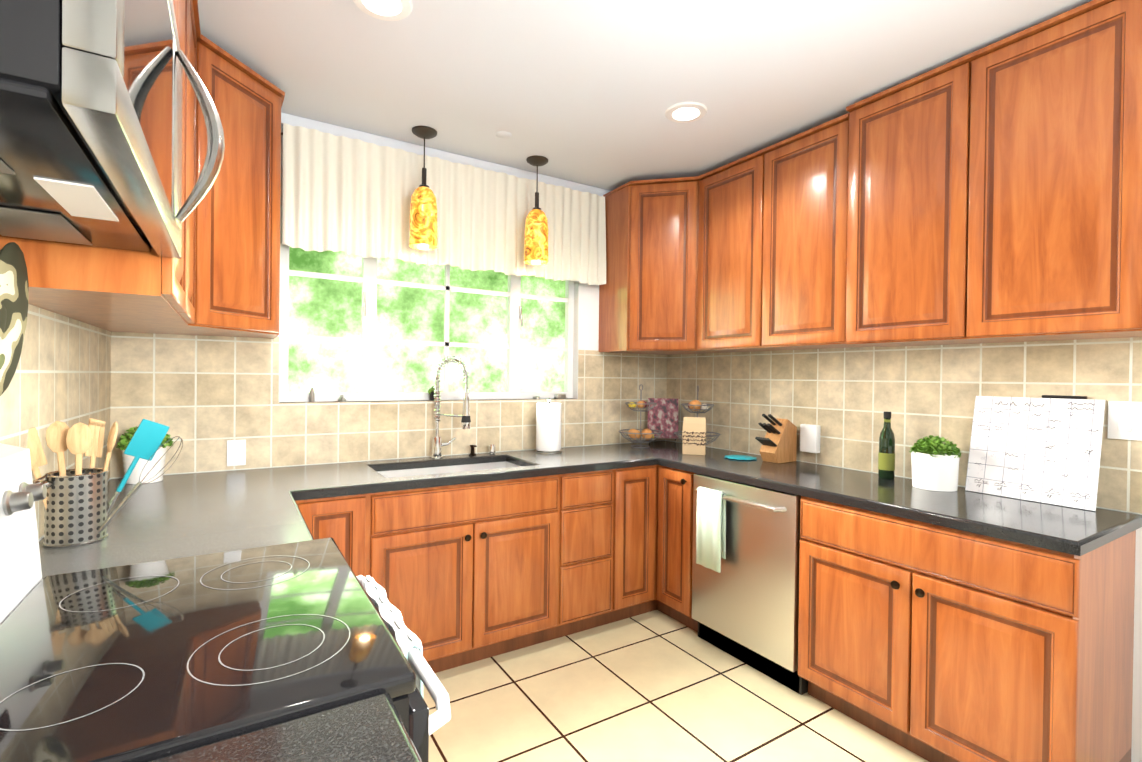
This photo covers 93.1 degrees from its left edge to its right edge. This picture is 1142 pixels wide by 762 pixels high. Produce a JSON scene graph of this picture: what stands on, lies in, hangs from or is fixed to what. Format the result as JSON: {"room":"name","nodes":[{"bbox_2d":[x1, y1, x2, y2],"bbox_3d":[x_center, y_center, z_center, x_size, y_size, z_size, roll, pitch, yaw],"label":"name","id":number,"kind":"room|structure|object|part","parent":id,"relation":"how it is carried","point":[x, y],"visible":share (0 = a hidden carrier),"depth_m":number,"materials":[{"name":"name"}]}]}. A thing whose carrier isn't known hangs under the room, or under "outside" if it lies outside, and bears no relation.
{"room":"kitchen","nodes":[
{"label":"kitchen","id":0,"kind":"room"},
{"bbox_2d":[109,126,664,479],"bbox_3d":[-0.666,0.031,3.175,3.120,2.620,0.150,0,1,-32],"label":"wall","id":1,"kind":"structure","parent":0,"point":[588,325],"depth_m":3.56,"materials":[{"name":"white paint"}]},
{"bbox_2d":[279,202,578,402],"bbox_3d":[-0.720,-0.375,3.135,1.720,0.969,0.149,0,1,-32],"label":"window","id":2,"kind":"structure","parent":1,"relation":"in","point":[576,283],"depth_m":3.54,"materials":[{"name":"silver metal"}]},
{"bbox_2d":[280,206,573,401],"bbox_3d":[-0.720,-0.375,3.135,1.718,0.968,0.040,0,1,-32],"label":"window frame","id":3,"kind":"structure","parent":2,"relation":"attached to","point":[368,340],"depth_m":3.01,"materials":[{"name":"white paint"}]},
{"bbox_2d":[519,306,522,326],"bbox_3d":[-0.310,-0.401,3.347,0.012,0.130,0.034,0,1,-32],"label":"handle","id":4,"kind":"structure","parent":3,"relation":"attached to","point":[520,307],"depth_m":3.34,"materials":[{"name":"silver metal"}]},
{"bbox_2d":[430,392,434,400],"bbox_3d":[-0.775,0.084,3.048,0.046,0.050,0.046,0,1,-32],"label":"pot","id":5,"kind":"object","parent":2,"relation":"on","point":[432,394],"visible":0.5,"depth_m":3.03,"materials":[{"name":"grey plastic"}]},
{"bbox_2d":[309,388,565,401],"bbox_3d":[-0.674,0.075,3.111,1.502,0.070,0.045,0,1,-32],"label":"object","id":6,"kind":"structure","parent":1,"relation":"attached to","point":[343,399],"depth_m":2.78,"materials":[{"name":"silver metal"}]},
{"bbox_2d":[281,123,605,284],"bbox_3d":[-0.591,-0.920,3.062,1.885,0.586,0.094,0,1,-32],"label":"curtain valance","id":7,"kind":"object","parent":1,"relation":"attached to","point":[349,196],"visible":0.9,"depth_m":2.92,"materials":[{"name":"white fabric"}]},
{"bbox_2d":[281,112,609,195],"bbox_3d":[-0.573,-1.250,3.098,3.060,0.054,0.045,0,1,-32],"label":"crown molding","id":8,"kind":"structure","parent":1,"relation":"attached to","point":[293,120],"depth_m":2.94,"materials":[{"name":"white paint"}]},
{"bbox_2d":[198,0,1091,190],"bbox_3d":[0.663,-1.297,1.067,3.420,0.100,5.100,0,1,-32],"label":"ceiling","id":9,"kind":"structure","parent":0,"point":[588,92],"depth_m":2.16,"materials":[{"name":"white paint"}]},
{"bbox_2d":[353,0,412,20],"bbox_3d":[-0.630,-1.263,1.804,0.196,0.009,0.196,0,1,-32],"label":"recessed light","id":10,"kind":"object","parent":9,"relation":"in","point":[398,9],"visible":1,"depth_m":1.83,"materials":[{"name":"white plastic"}]},
{"bbox_2d":[409,126,437,249],"bbox_3d":[-0.752,-0.982,2.769,0.140,0.589,0.140,0,1,-32],"label":"pendant light","id":11,"kind":"object","parent":9,"relation":"hanging from","point":[423,234],"visible":1,"depth_m":2.72,"materials":[{"name":"yellow glass"}]},
{"bbox_3d":[-0.754,-0.840,2.771,0.140,0.305,0.140,0,1,-32],"label":"lamp shade","id":12,"kind":"part","parent":11,"relation":"part of","materials":[{"name":"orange glass"}]},
{"bbox_3d":[-0.750,-1.167,2.768,0.007,0.160,0.006,0,1,-32],"label":"cord","id":13,"kind":"part","parent":11,"relation":"part of","materials":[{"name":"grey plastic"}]},
{"bbox_2d":[496,131,511,138],"bbox_3d":[-0.347,-1.269,2.794,0.084,0.005,0.084,0,1,-32],"label":"ceiling vent","id":14,"kind":"object","parent":9,"relation":"in","point":[503,134],"visible":1,"depth_m":2.79,"materials":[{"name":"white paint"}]},
{"bbox_2d":[524,155,547,264],"bbox_3d":[-0.197,-0.978,3.117,0.140,0.589,0.140,0,1,-32],"label":"pendant light","id":15,"kind":"object","parent":9,"relation":"hanging from","point":[536,240],"visible":1,"depth_m":3.07,"materials":[{"name":"yellow glass"}]},
{"bbox_3d":[-0.199,-0.836,3.118,0.140,0.305,0.140,0,1,-32],"label":"lamp shade","id":16,"kind":"part","parent":15,"relation":"part of","materials":[{"name":"orange glass"}]},
{"bbox_2d":[665,102,706,122],"bbox_3d":[0.538,-1.254,2.534,0.196,0.009,0.196,0,1,-32],"label":"recessed light","id":17,"kind":"object","parent":9,"relation":"in","point":[683,112],"visible":0.96,"depth_m":2.52,"materials":[{"name":"white plastic"}]},
{"bbox_2d":[423,610,928,761],"bbox_3d":[0.630,1.422,1.087,3.420,0.100,5.100,0,1,-32],"label":"floor","id":18,"kind":"structure","parent":0,"point":[655,686],"depth_m":2.24,"materials":[{"name":"tile"}]},
{"bbox_2d":[0,443,450,761],"bbox_3d":[-0.681,0.747,1.000,0.755,1.220,0.796,0,1,-32],"label":"range","id":19,"kind":"object","parent":18,"relation":"on","point":[146,662],"visible":1,"depth_m":0.88,"materials":[{"name":"black glass"}]},
{"bbox_2d":[0,538,415,761],"bbox_3d":[-0.688,0.445,0.992,0.582,0.032,0.796,0,1,-32],"label":"cooktop","id":20,"kind":"object","parent":19,"relation":"in","point":[149,661],"depth_m":0.86,"materials":[{"name":"black glass"}]},
{"bbox_2d":[362,575,423,698],"bbox_3d":[-0.430,0.775,1.264,0.049,0.507,0.436,0,1,-32],"label":"towel","id":21,"kind":"object","parent":19,"relation":"hanging from","point":[407,641],"depth_m":1.19,"materials":[{"name":"white fabric"}]},
{"bbox_3d":[-0.398,0.549,1.174,0.066,0.034,0.721,0,1,-32],"label":"handle","id":22,"kind":"part","parent":19,"relation":"part of","materials":[{"name":"white plastic"}]},
{"bbox_3d":[-0.441,0.911,1.153,0.034,0.835,0.780,0,1,-32],"label":"oven door","id":23,"kind":"part","parent":19,"relation":"part of","materials":[{"name":"black ceramic"}]},
{"bbox_2d":[295,501,314,539],"bbox_3d":[-1.154,0.907,1.601,0.629,0.880,0.704,0,1,-32],"label":"base cabinet","id":24,"kind":"object","parent":18,"relation":"on","point":[297,502],"depth_m":2.12,"materials":[{"name":"brown wood"}]},
{"bbox_2d":[39,488,313,578],"bbox_3d":[-1.147,0.447,1.597,0.633,0.039,0.706,0,1,-32],"label":"countertop","id":25,"kind":"structure","parent":24,"relation":"on","point":[173,516],"depth_m":1.55,"materials":[{"name":"stone"}]},
{"bbox_2d":[27,418,182,546],"bbox_3d":[-1.277,0.265,1.490,0.348,0.320,0.218,0,1,-32],"label":"utensil holder","id":26,"kind":"object","parent":25,"relation":"on","point":[77,509],"visible":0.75,"depth_m":1.44,"materials":[{"name":"metal"}]},
{"bbox_2d":[44,470,107,544],"bbox_3d":[-1.319,0.335,1.444,0.124,0.180,0.124,0,1,-32],"label":"cup","id":27,"kind":"object","parent":26,"relation":"on","point":[75,502],"depth_m":1.40,"materials":[{"name":"metal"}]},
{"bbox_2d":[148,692,421,761],"bbox_3d":[-0.042,0.474,-0.169,0.633,0.039,1.846,0,1,-32],"label":"countertop","id":28,"kind":"structure","parent":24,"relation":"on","point":[370,729],"depth_m":0.67,"materials":[{"name":"stone"}]},
{"bbox_2d":[107,440,714,503],"bbox_3d":[-0.463,0.536,2.846,3.116,0.220,0.633,0,1,-32],"label":"countertop","id":29,"kind":"structure","parent":24,"relation":"on","point":[363,477],"depth_m":2.54,"materials":[{"name":"stone"}]},
{"bbox_2d":[116,426,172,483],"bbox_3d":[-1.757,0.296,2.233,0.189,0.236,0.193,0,1,-32],"label":"plant","id":30,"kind":"object","parent":29,"relation":"on","point":[122,444],"visible":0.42,"depth_m":2.19,"materials":[{"name":"green plant"}]},
{"bbox_3d":[-1.758,0.339,2.231,0.150,0.150,0.150,0,1,-32],"label":"pot","id":31,"kind":"part","parent":30,"relation":"part of","materials":[{"name":"white ceramic"}]},
{"bbox_2d":[378,461,520,477],"bbox_3d":[-0.593,0.555,2.751,0.768,0.180,0.408,0,1,-32],"label":"sink","id":32,"kind":"object","parent":29,"relation":"in","point":[460,466],"depth_m":2.92,"materials":[{"name":"silver metal"}]},
{"bbox_2d":[430,356,470,458],"bbox_3d":[-0.648,0.143,2.913,0.158,0.558,0.232,0,1,-32],"label":"faucet","id":33,"kind":"object","parent":29,"relation":"on","point":[437,444],"visible":1,"depth_m":2.94,"materials":[{"name":"silver metal"}]},
{"bbox_2d":[469,445,476,455],"bbox_3d":[-0.552,0.392,3.064,0.044,0.061,0.072,0,1,-32],"label":"soap dispenser","id":34,"kind":"object","parent":29,"relation":"on","point":[472,453],"visible":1,"depth_m":3.06,"materials":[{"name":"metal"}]},
{"bbox_2d":[489,444,495,453],"bbox_3d":[-0.457,0.394,3.140,0.040,0.057,0.040,0,1,-32],"label":"air gap cap","id":35,"kind":"object","parent":29,"relation":"on","point":[492,448],"visible":1,"depth_m":3.12,"materials":[{"name":"silver metal"}]},
{"bbox_2d":[535,398,561,453],"bbox_3d":[-0.134,0.263,3.246,0.164,0.325,0.164,0,1,-32],"label":"paper towel","id":36,"kind":"object","parent":29,"relation":"on","point":[548,427],"visible":1,"depth_m":3.18,"materials":[{"name":"white paper"}]},
{"bbox_2d":[619,384,662,447],"bbox_3d":[0.455,0.226,3.531,0.288,0.409,0.288,0,1,-32],"label":"fruit basket","id":37,"kind":"object","parent":29,"relation":"on","point":[646,434],"visible":1,"depth_m":3.50,"materials":[{"name":"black metal"}]},
{"bbox_2d":[648,398,677,440],"bbox_3d":[0.640,0.273,3.770,0.210,0.305,0.150,1,0,8],"label":"cookbook","id":38,"kind":"object","parent":29,"relation":"on","point":[663,415],"visible":0.77,"depth_m":3.75,"materials":[{"name":"purple paper"}]},
{"bbox_2d":[682,417,705,454],"bbox_3d":[0.735,0.326,3.224,0.135,0.220,0.050,1,0,18],"label":"bag","id":39,"kind":"object","parent":29,"relation":"on","point":[694,436],"visible":1,"depth_m":3.21,"materials":[{"name":"beige paper"}]},
{"bbox_2d":[674,385,720,449],"bbox_3d":[0.805,0.231,3.443,0.288,0.409,0.288,0,1,-32],"label":"fruit basket","id":40,"kind":"object","parent":29,"relation":"on","point":[695,405],"visible":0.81,"depth_m":3.41,"materials":[{"name":"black metal"}]},
{"bbox_2d":[297,493,374,579],"bbox_3d":[-1.138,0.901,2.431,0.320,0.880,0.629,0,1,-32],"label":"base cabinet","id":41,"kind":"object","parent":18,"relation":"on","point":[349,520],"depth_m":2.21,"materials":[{"name":"brown wood"}]},
{"bbox_2d":[375,493,562,672],"bbox_3d":[-0.616,1.015,2.759,0.915,0.661,0.629,0,1,-32],"label":"base cabinet","id":42,"kind":"object","parent":18,"relation":"on","point":[479,576],"depth_m":2.50,"materials":[{"name":"brown wood"}]},
{"bbox_2d":[503,469,618,635],"bbox_3d":[-0.081,0.909,3.093,0.345,0.880,0.629,0,1,-32],"label":"base cabinet","id":43,"kind":"object","parent":18,"relation":"on","point":[587,503],"depth_m":2.83,"materials":[{"name":"brown wood"}]},
{"bbox_2d":[619,465,658,619],"bbox_3d":[0.201,0.911,3.269,0.320,0.880,0.629,0,1,-32],"label":"base cabinet","id":44,"kind":"object","parent":18,"relation":"on","point":[636,484],"depth_m":3.01,"materials":[{"name":"brown wood"}]},
{"bbox_2d":[655,465,697,631],"bbox_3d":[0.827,0.920,3.124,0.629,0.880,0.267,0,1,-32],"label":"base cabinet","id":45,"kind":"object","parent":18,"relation":"on","point":[674,487],"depth_m":2.96,"materials":[{"name":"brown wood"}]},
{"bbox_2d":[692,474,807,694],"bbox_3d":[1.030,0.925,2.723,0.694,0.870,0.617,0,1,-32],"label":"dishwasher","id":46,"kind":"object","parent":18,"relation":"on","point":[745,573],"visible":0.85,"depth_m":2.53,"materials":[{"name":"silver metal"}]},
{"bbox_2d":[696,487,725,572],"bbox_3d":[0.688,0.724,2.661,0.047,0.384,0.158,0,1,-32],"label":"towel","id":47,"kind":"object","parent":46,"relation":"hanging from","point":[711,504],"depth_m":2.64,"materials":[{"name":"white fabric"}]},
{"bbox_2d":[798,496,1135,761],"bbox_3d":[1.470,0.935,2.096,0.629,0.880,0.903,0,1,-32],"label":"base cabinet","id":48,"kind":"object","parent":18,"relation":"on","point":[930,642],"depth_m":1.81,"materials":[{"name":"brown wood"}]},
{"bbox_2d":[659,448,1141,555],"bbox_3d":[1.244,0.469,2.459,0.633,0.039,1.780,0,1,-32],"label":"countertop","id":49,"kind":"structure","parent":48,"relation":"on","point":[1074,531],"depth_m":2.02,"materials":[{"name":"stone"}]},
{"bbox_2d":[724,455,756,459],"bbox_3d":[0.967,0.436,3.088,0.189,0.007,0.179,0,1,-32],"label":"trivet","id":50,"kind":"object","parent":49,"relation":"on","point":[739,457],"visible":1,"depth_m":3.06,"materials":[{"name":"teal plastic"}]},
{"bbox_2d":[755,414,796,462],"bbox_3d":[1.123,0.311,2.971,0.230,0.264,0.100,0,1,-32],"label":"knife block","id":51,"kind":"object","parent":49,"relation":"on","point":[778,442],"visible":1,"depth_m":2.94,"materials":[{"name":"brown wood"}]},
{"bbox_2d":[878,411,894,478],"bbox_3d":[1.468,0.296,2.514,0.067,0.309,0.067,0,1,-32],"label":"wine bottle","id":52,"kind":"object","parent":49,"relation":"on","point":[886,461],"visible":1,"depth_m":2.49,"materials":[{"name":"green glass"}]},
{"bbox_2d":[910,435,960,491],"bbox_3d":[1.547,0.342,2.296,0.192,0.222,0.190,0,1,-32],"label":"plant","id":53,"kind":"object","parent":49,"relation":"on","point":[935,462],"visible":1,"depth_m":2.24,"materials":[{"name":"green plant"}]},
{"bbox_3d":[1.544,0.378,2.298,0.172,0.150,0.172,0,1,-32],"label":"pot","id":54,"kind":"part","parent":53,"relation":"part of","materials":[{"name":"white ceramic"}]},
{"bbox_2d":[965,395,1105,510],"bbox_3d":[1.784,0.256,2.100,0.095,0.404,0.400,0,1,-32],"label":"calendar","id":55,"kind":"object","parent":49,"relation":"on","point":[1045,449],"visible":1,"depth_m":2.08,"materials":[{"name":"white paper"}]},
{"bbox_2d":[666,440,1141,761],"bbox_3d":[2.033,0.073,1.944,0.150,2.620,5.100,0,1,-32],"label":"wall","id":56,"kind":"structure","parent":0,"point":[1136,752],"depth_m":1.89,"materials":[{"name":"beige tile"}]},
{"bbox_2d":[0,304,1141,539],"bbox_3d":[0.435,0.057,1.416,3.120,0.780,4.200,0,1,-32],"label":"backsplash","id":57,"kind":"structure","parent":56,"relation":"attached to","point":[204,398],"depth_m":2.54,"materials":[{"name":"tile"}]},
{"bbox_2d":[0,242,28,395],"bbox_3d":[-1.031,-0.112,0.980,0.051,0.289,0.201,0,1,-32],"label":"decorative plate","id":58,"kind":"object","parent":57,"relation":"attached to","point":[14,293],"visible":1,"depth_m":0.98,"materials":[{"name":"white ceramic"}]},
{"bbox_2d":[227,440,245,465],"bbox_3d":[-1.558,0.335,2.520,0.075,0.120,0.012,0,1,-32],"label":"outlet","id":59,"kind":"object","parent":57,"relation":"attached to","point":[236,449],"depth_m":2.52,"materials":[{"name":"white plastic"}]},
{"bbox_2d":[800,424,820,452],"bbox_3d":[1.295,0.311,2.931,0.041,0.150,0.100,0,1,-32],"label":"outlet","id":60,"kind":"object","parent":57,"relation":"attached to","point":[809,433],"depth_m":2.91,"materials":[{"name":"white plastic"}]},
{"bbox_2d":[1107,401,1141,440],"bbox_3d":[1.954,0.139,1.908,0.012,0.135,0.090,0,1,-32],"label":"outlet","id":61,"kind":"object","parent":57,"relation":"attached to","point":[1124,420],"depth_m":1.91,"materials":[{"name":"white plastic"}]},
{"bbox_2d":[598,176,695,354],"bbox_3d":[0.609,-0.704,3.511,0.608,1.036,0.608,0,1,-32],"label":"upper cabinet","id":62,"kind":"object","parent":56,"relation":"attached to","point":[645,300],"depth_m":3.30,"materials":[{"name":"brown wood"}]},
{"bbox_2d":[692,152,755,353],"bbox_3d":[1.007,-0.696,3.123,0.344,1.045,0.468,0,1,-32],"label":"upper cabinet","id":63,"kind":"object","parent":56,"relation":"attached to","point":[724,282],"depth_m":3.06,"materials":[{"name":"brown wood"}]},
{"bbox_2d":[752,115,843,351],"bbox_3d":[1.256,-0.690,2.725,0.344,1.045,0.470,0,1,-32],"label":"upper cabinet","id":64,"kind":"object","parent":56,"relation":"attached to","point":[798,176],"depth_m":2.66,"materials":[{"name":"brown wood"}]},
{"bbox_2d":[840,56,963,347],"bbox_3d":[1.507,-0.692,2.325,0.344,1.061,0.475,0,1,-32],"label":"upper cabinet","id":65,"kind":"object","parent":56,"relation":"attached to","point":[900,144],"depth_m":2.23,"materials":[{"name":"brown wood"}]},
{"bbox_2d":[956,0,1141,343],"bbox_3d":[1.758,-0.686,1.922,0.344,1.061,0.474,0,1,-32],"label":"upper cabinet","id":66,"kind":"object","parent":56,"relation":"attached to","point":[990,194],"depth_m":1.82,"materials":[{"name":"brown wood"}]},
{"label":"outside","id":67,"kind":"structure","parent":0,"visible":0},
{"bbox_2d":[288,246,565,392],"bbox_3d":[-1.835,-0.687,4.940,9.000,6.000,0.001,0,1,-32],"label":"window glass","id":68,"kind":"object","parent":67,"point":[325,307],"depth_m":5.16,"materials":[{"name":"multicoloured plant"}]},
{"label":"soil","id":69,"kind":"object","parent":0,"visible":0},
{"bbox_2d":[428,386,435,393],"bbox_3d":[-0.773,0.053,3.048,0.067,0.055,0.071,0,1,-32],"label":"foliage","id":70,"kind":"object","parent":69,"relation":"on","point":[431,389],"visible":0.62,"depth_m":3.03,"materials":[{"name":"green plant"}]},
{"bbox_3d":[-0.740,0.052,0.210,0.150,2.620,5.100,0,1,-32],"label":"wall","id":71,"kind":"structure","parent":0,"visible":0},
{"bbox_2d":[0,0,195,319],"bbox_3d":[-1.132,-0.708,1.297,0.324,1.036,0.434,0,1,-32],"label":"upper cabinet","id":72,"kind":"object","parent":71,"relation":"attached to","point":[70,279],"depth_m":1.20,"materials":[{"name":"brown wood"}]},
{"bbox_2d":[54,0,203,331],"bbox_3d":[-1.362,-0.714,1.665,0.324,1.036,0.433,0,1,-32],"label":"upper cabinet","id":73,"kind":"object","parent":71,"relation":"attached to","point":[193,325],"depth_m":1.93,"materials":[{"name":"brown wood"}]},
{"bbox_2d":[173,0,183,52],"bbox_3d":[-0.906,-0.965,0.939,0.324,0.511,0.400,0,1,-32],"label":"upper cabinet","id":74,"kind":"object","parent":71,"relation":"attached to","point":[178,5],"depth_m":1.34,"materials":[{"name":"brown wood"}]},
{"bbox_2d":[0,0,224,258],"bbox_3d":[-0.764,-0.486,0.800,0.420,0.437,0.796,0,1,-32],"label":"microwave","id":75,"kind":"object","parent":74,"relation":"attached to","point":[90,122],"visible":1,"depth_m":0.68,"materials":[{"name":"silver metal"}]},
{"bbox_3d":[-0.673,-0.485,0.857,0.041,0.437,0.796,0,1,-32],"label":"door frame","id":76,"kind":"part","parent":75,"relation":"part of","materials":[{"name":"silver metal"}]},
{"bbox_3d":[-0.633,-0.493,0.796,0.035,0.345,0.561,0,1,-32],"label":"door glass","id":77,"kind":"part","parent":75,"relation":"part of","materials":[{"name":"black"}]},
{"bbox_3d":[-0.747,-0.484,1.091,0.083,0.337,0.046,0,1,-32],"label":"handle","id":78,"kind":"part","parent":75,"relation":"part of","materials":[{"name":"silver metal"}]},
{"bbox_2d":[90,36,284,338],"bbox_3d":[-1.518,-0.720,2.182,0.608,1.036,0.608,0,1,-32],"label":"upper cabinet","id":79,"kind":"object","parent":71,"relation":"attached to","point":[240,212],"depth_m":2.13,"materials":[{"name":"brown wood"}]}
]}

